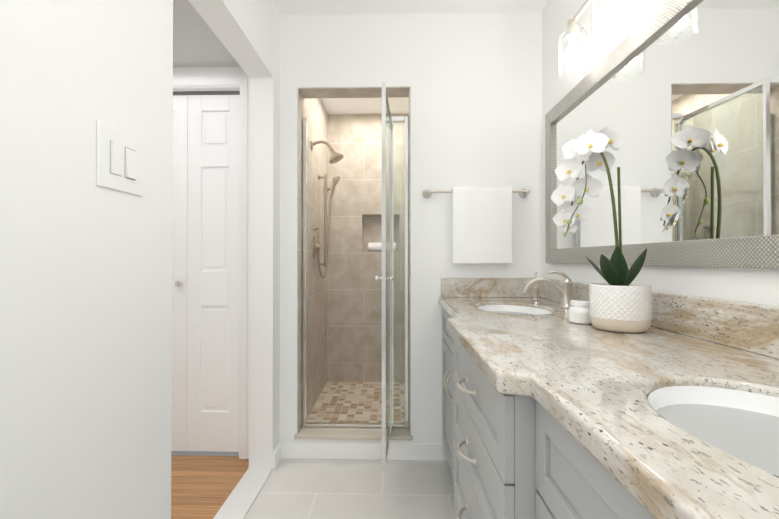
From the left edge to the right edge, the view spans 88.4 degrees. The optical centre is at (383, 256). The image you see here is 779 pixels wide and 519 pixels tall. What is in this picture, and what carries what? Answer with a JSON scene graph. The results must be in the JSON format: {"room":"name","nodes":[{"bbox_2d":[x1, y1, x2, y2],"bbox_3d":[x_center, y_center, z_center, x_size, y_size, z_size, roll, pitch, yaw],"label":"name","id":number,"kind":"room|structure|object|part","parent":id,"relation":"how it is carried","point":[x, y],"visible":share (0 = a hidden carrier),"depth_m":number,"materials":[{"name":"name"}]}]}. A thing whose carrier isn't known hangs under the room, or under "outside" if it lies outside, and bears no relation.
{"room":"bathroom","nodes":[
{"label":"bathroom","id":0,"kind":"room"},
{"bbox_2d":[0,0,279,518],"bbox_3d":[-0.680,-0.128,0.396,0.125,2.430,3.606,0,0,1],"label":"wall","id":1,"kind":"structure","parent":0,"point":[85,342],"depth_m":0.85,"materials":[{"name":"white paint"}]},
{"bbox_2d":[97,120,142,196],"bbox_3d":[-0.598,-0.218,0.917,0.012,0.138,0.150,0,0,1],"label":"light switch","id":2,"kind":"object","parent":1,"relation":"attached to","point":[119,160],"visible":1,"depth_m":0.90,"materials":[{"name":"white plastic"}]},
{"bbox_2d":[213,468,271,518],"bbox_3d":[-0.649,1.115,1.594,0.125,0.060,0.940,0,0,1],"label":"sill","id":3,"kind":"structure","parent":1,"relation":"attached to","point":[240,500],"depth_m":1.83,"materials":[{"name":"white stone"}]},
{"bbox_2d":[173,0,240,66],"bbox_3d":[-1.343,-1.227,0.489,1.205,0.330,3.741,0,0,1],"label":"ceiling","id":4,"kind":"structure","parent":0,"point":[197,42],"depth_m":1.97,"materials":[{"name":"white paint"}]},
{"bbox_2d":[171,455,248,518],"bbox_3d":[-1.345,1.113,0.415,1.205,0.048,3.626,0,0,1],"label":"floor","id":5,"kind":"structure","parent":0,"point":[202,487],"depth_m":1.95,"materials":[{"name":"brown wood"}]},
{"bbox_2d":[304,98,327,417],"bbox_3d":[-0.498,-0.045,2.909,0.030,2.300,1.159,0,0,1],"label":"wall","id":6,"kind":"structure","parent":0,"point":[315,114],"depth_m":2.87,"materials":[{"name":"tile"}]},
{"bbox_2d":[311,140,343,277],"bbox_3d":[-0.378,-0.315,2.801,0.221,0.934,0.334,0,0,1],"label":"shower fixture","id":7,"kind":"object","parent":6,"relation":"attached to","point":[335,157],"visible":1,"depth_m":2.90,"materials":[{"name":"silver metal"}]},
{"bbox_2d":[245,459,453,518],"bbox_3d":[0.146,1.112,0.376,1.527,0.050,3.626,0,0,1],"label":"floor","id":8,"kind":"structure","parent":0,"point":[336,489],"depth_m":1.87,"materials":[{"name":"tile"}]},
{"bbox_2d":[442,318,598,518],"bbox_3d":[0.503,0.671,0.859,0.634,0.840,2.603,0,0,1],"label":"bathroom vanity","id":9,"kind":"object","parent":8,"relation":"on","point":[499,469],"depth_m":0.85,"materials":[{"name":"grey wood"}]},
{"bbox_2d":[439,298,778,518],"bbox_3d":[0.513,0.229,0.858,0.613,0.040,2.612,0,0,1],"label":"countertop","id":10,"kind":"structure","parent":9,"relation":"on","point":[630,454],"depth_m":0.62,"materials":[{"name":"beige stone"}]},
{"bbox_2d":[487,306,550,313],"bbox_3d":[0.543,0.302,1.689,0.297,0.151,0.427,0,0,1],"label":"sink","id":11,"kind":"object","parent":10,"relation":"in","point":[498,309],"depth_m":1.85,"materials":[{"name":"white ceramic"}]},
{"bbox_2d":[524,272,540,300],"bbox_3d":[0.732,0.145,1.976,0.077,0.140,0.040,0,0,1],"label":"soap pump","id":12,"kind":"object","parent":10,"relation":"on","point":[536,294],"visible":0.98,"depth_m":1.97,"materials":[{"name":"silver metal"}]},
{"bbox_2d":[523,270,572,307],"bbox_3d":[0.691,0.135,1.687,0.214,0.156,0.060,0,0,1],"label":"faucet","id":13,"kind":"object","parent":10,"relation":"on","point":[564,292],"visible":0.94,"depth_m":1.68,"materials":[{"name":"silver metal"}]},
{"bbox_2d":[568,300,591,323],"bbox_3d":[0.631,0.175,1.278,0.079,0.070,0.079,0,0,1],"label":"candle jar","id":14,"kind":"object","parent":10,"relation":"on","point":[578,311],"visible":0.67,"depth_m":1.25,"materials":[{"name":"white glass"}]},
{"bbox_2d":[551,125,651,332],"bbox_3d":[0.670,-0.100,1.257,0.182,0.620,0.356,0,0,1],"label":"orchid pot","id":15,"kind":"object","parent":10,"relation":"on","point":[619,301],"visible":1,"depth_m":1.16,"materials":[{"name":"ceramic"}]},
{"bbox_3d":[0.663,-0.247,1.310,0.166,0.324,0.252,0,0,1],"label":"flower","id":16,"kind":"part","parent":15,"relation":"part of","materials":[{"name":"white plant"}]},
{"bbox_3d":[0.651,-0.124,1.290,0.089,0.440,0.272,0,0,1],"label":"stem","id":17,"kind":"part","parent":15,"relation":"part of","materials":[{"name":"green"}]},
{"bbox_2d":[639,386,778,461],"bbox_3d":[0.511,0.294,0.470,0.297,0.151,0.427,0,0,1],"label":"sink","id":18,"kind":"object","parent":10,"relation":"in","point":[749,415],"depth_m":0.64,"materials":[{"name":"white ceramic"}]},
{"bbox_2d":[307,382,403,422],"bbox_3d":[-0.065,1.069,2.815,0.840,0.070,1.009,0,0,1],"label":"floor","id":19,"kind":"structure","parent":0,"point":[354,402],"depth_m":2.82,"materials":[{"name":"tile"}]},
{"bbox_2d":[173,11,542,459],"bbox_3d":[-0.471,-0.115,2.262,2.657,2.430,0.135,0,0,1],"label":"wall","id":20,"kind":"structure","parent":0,"point":[473,80],"depth_m":2.18,"materials":[{"name":"white paint"}]},
{"bbox_2d":[171,95,239,451],"bbox_3d":[-1.105,0.089,2.261,0.622,1.998,0.033,0,0,1],"label":"closet door leaf","id":21,"kind":"structure","parent":20,"relation":"in","point":[205,260],"depth_m":2.24,"materials":[{"name":"white paint"}]},
{"bbox_2d":[175,281,181,286],"bbox_3d":[-1.142,0.150,2.230,0.032,0.032,0.030,0,0,1],"label":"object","id":22,"kind":"structure","parent":21,"relation":"attached to","point":[178,283],"depth_m":2.22,"materials":[{"name":"silver metal"}]},
{"bbox_2d":[173,91,239,95],"bbox_3d":[-1.105,-0.921,2.268,0.630,0.018,0.033,0,0,1],"label":"trim","id":23,"kind":"structure","parent":20,"relation":"attached to","point":[187,93],"depth_m":2.25,"materials":[{"name":"grey"}]},
{"bbox_2d":[173,76,248,458],"bbox_3d":[-1.106,0.056,2.199,0.746,2.088,0.022,0,0,1],"label":"trim","id":24,"kind":"structure","parent":20,"relation":"attached to","point":[242,83],"depth_m":2.18,"materials":[{"name":"white paint"}]},
{"bbox_2d":[294,427,412,439],"bbox_3d":[-0.164,0.980,2.252,0.645,0.021,0.183,0,0,1],"label":"sill","id":25,"kind":"structure","parent":20,"relation":"on","point":[351,433],"depth_m":2.19,"materials":[{"name":"beige stone"}]},
{"bbox_2d":[302,116,408,427],"bbox_3d":[-0.163,0.084,2.290,0.605,1.767,0.030,0,0,1],"label":"shower frame","id":26,"kind":"object","parent":20,"relation":"attached to","point":[397,120],"depth_m":2.28,"materials":[{"name":"silver metal"}]},
{"bbox_3d":[0.085,0.090,2.284,0.063,1.720,0.006,0,0,1],"label":"fixed glass","id":27,"kind":"part","parent":26,"relation":"part of","materials":[{"name":"clear glass"}]},
{"bbox_2d":[275,442,442,463],"bbox_3d":[-0.127,1.055,2.159,0.890,0.090,0.036,0,0,1],"label":"baseboard","id":28,"kind":"structure","parent":20,"relation":"attached to","point":[358,451],"depth_m":2.17,"materials":[{"name":"white paint"}]},
{"bbox_2d":[422,187,529,262],"bbox_3d":[0.492,-0.168,2.125,0.572,0.403,0.088,0,0,1],"label":"towel rail","id":29,"kind":"object","parent":20,"relation":"attached to","point":[481,224],"visible":1,"depth_m":2.08,"materials":[{"name":"white fabric"}]},
{"bbox_2d":[451,187,511,262],"bbox_3d":[0.512,-0.168,2.107,0.306,0.402,0.054,0,0,1],"label":"towel","id":30,"kind":"object","parent":29,"relation":"hanging from","point":[481,217],"depth_m":2.08,"materials":[{"name":"white fabric"}]},
{"bbox_2d":[439,278,538,297],"bbox_3d":[0.581,0.164,2.152,0.545,0.105,0.022,0,0,1],"label":"backsplash","id":31,"kind":"structure","parent":20,"relation":"attached to","point":[450,287],"depth_m":2.14,"materials":[{"name":"beige stone"}]},
{"bbox_2d":[320,97,408,113],"bbox_3d":[-0.063,-1.215,2.907,0.900,0.040,1.159,0,0,1],"label":"ceiling","id":32,"kind":"structure","parent":0,"point":[357,105],"depth_m":3.16,"materials":[{"name":"white paint"}]},
{"bbox_2d":[327,113,408,381],"bbox_3d":[-0.050,-0.042,3.403,0.840,2.300,0.150,0,0,1],"label":"wall","id":33,"kind":"structure","parent":0,"point":[354,319],"depth_m":3.33,"materials":[{"name":"tile"}]},
{"bbox_2d":[368,243,395,250],"bbox_3d":[-0.016,-0.085,3.370,0.230,0.068,0.073,0,0,1],"label":"towel","id":34,"kind":"object","parent":33,"relation":"in","point":[374,246],"visible":0.44,"depth_m":3.34,"materials":[{"name":"white fabric"}]},
{"bbox_2d":[273,0,547,14],"bbox_3d":[0.085,-1.368,0.453,1.652,0.050,3.741,0,0,1],"label":"ceiling","id":35,"kind":"structure","parent":0,"point":[308,7],"depth_m":2.13,"materials":[{"name":"white paint"}]},
{"bbox_2d":[542,0,778,306],"bbox_3d":[0.861,-0.128,0.424,0.100,2.430,3.741,0,0,1],"label":"wall","id":36,"kind":"structure","parent":0,"point":[753,286],"depth_m":1.50,"materials":[{"name":"white paint"}]},
{"bbox_2d":[557,0,629,81],"bbox_3d":[0.742,-0.825,1.139,0.172,0.256,0.894,0,0,1],"label":"sconce","id":37,"kind":"object","parent":36,"relation":"attached to","point":[609,11],"visible":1,"depth_m":1.48,"materials":[{"name":"glass"}]},
{"bbox_2d":[539,278,778,357],"bbox_3d":[0.809,0.155,0.844,0.022,0.105,2.581,0,0,1],"label":"backsplash","id":38,"kind":"structure","parent":36,"relation":"attached to","point":[741,325],"depth_m":0.97,"materials":[{"name":"beige stone"}]},
{"bbox_2d":[545,0,778,268],"bbox_3d":[0.814,-0.353,1.132,0.028,0.760,1.830,0,0,1],"label":"mirror","id":39,"kind":"object","parent":36,"relation":"attached to","point":[680,98],"visible":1,"depth_m":1.08,"materials":[{"name":"clear glass"}]},
{"bbox_3d":[0.048,0.090,2.285,0.010,1.720,0.016,0,0,1],"label":"post","id":40,"kind":"object","parent":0,"visible":0},
{"bbox_2d":[375,82,392,470],"bbox_3d":[0.020,0.087,2.026,0.082,1.729,0.504,0,0,5],"label":"door leaf","id":41,"kind":"structure","parent":40,"relation":"attached to","point":[387,273],"depth_m":1.97,"materials":[{"name":"clear glass"}]}
]}

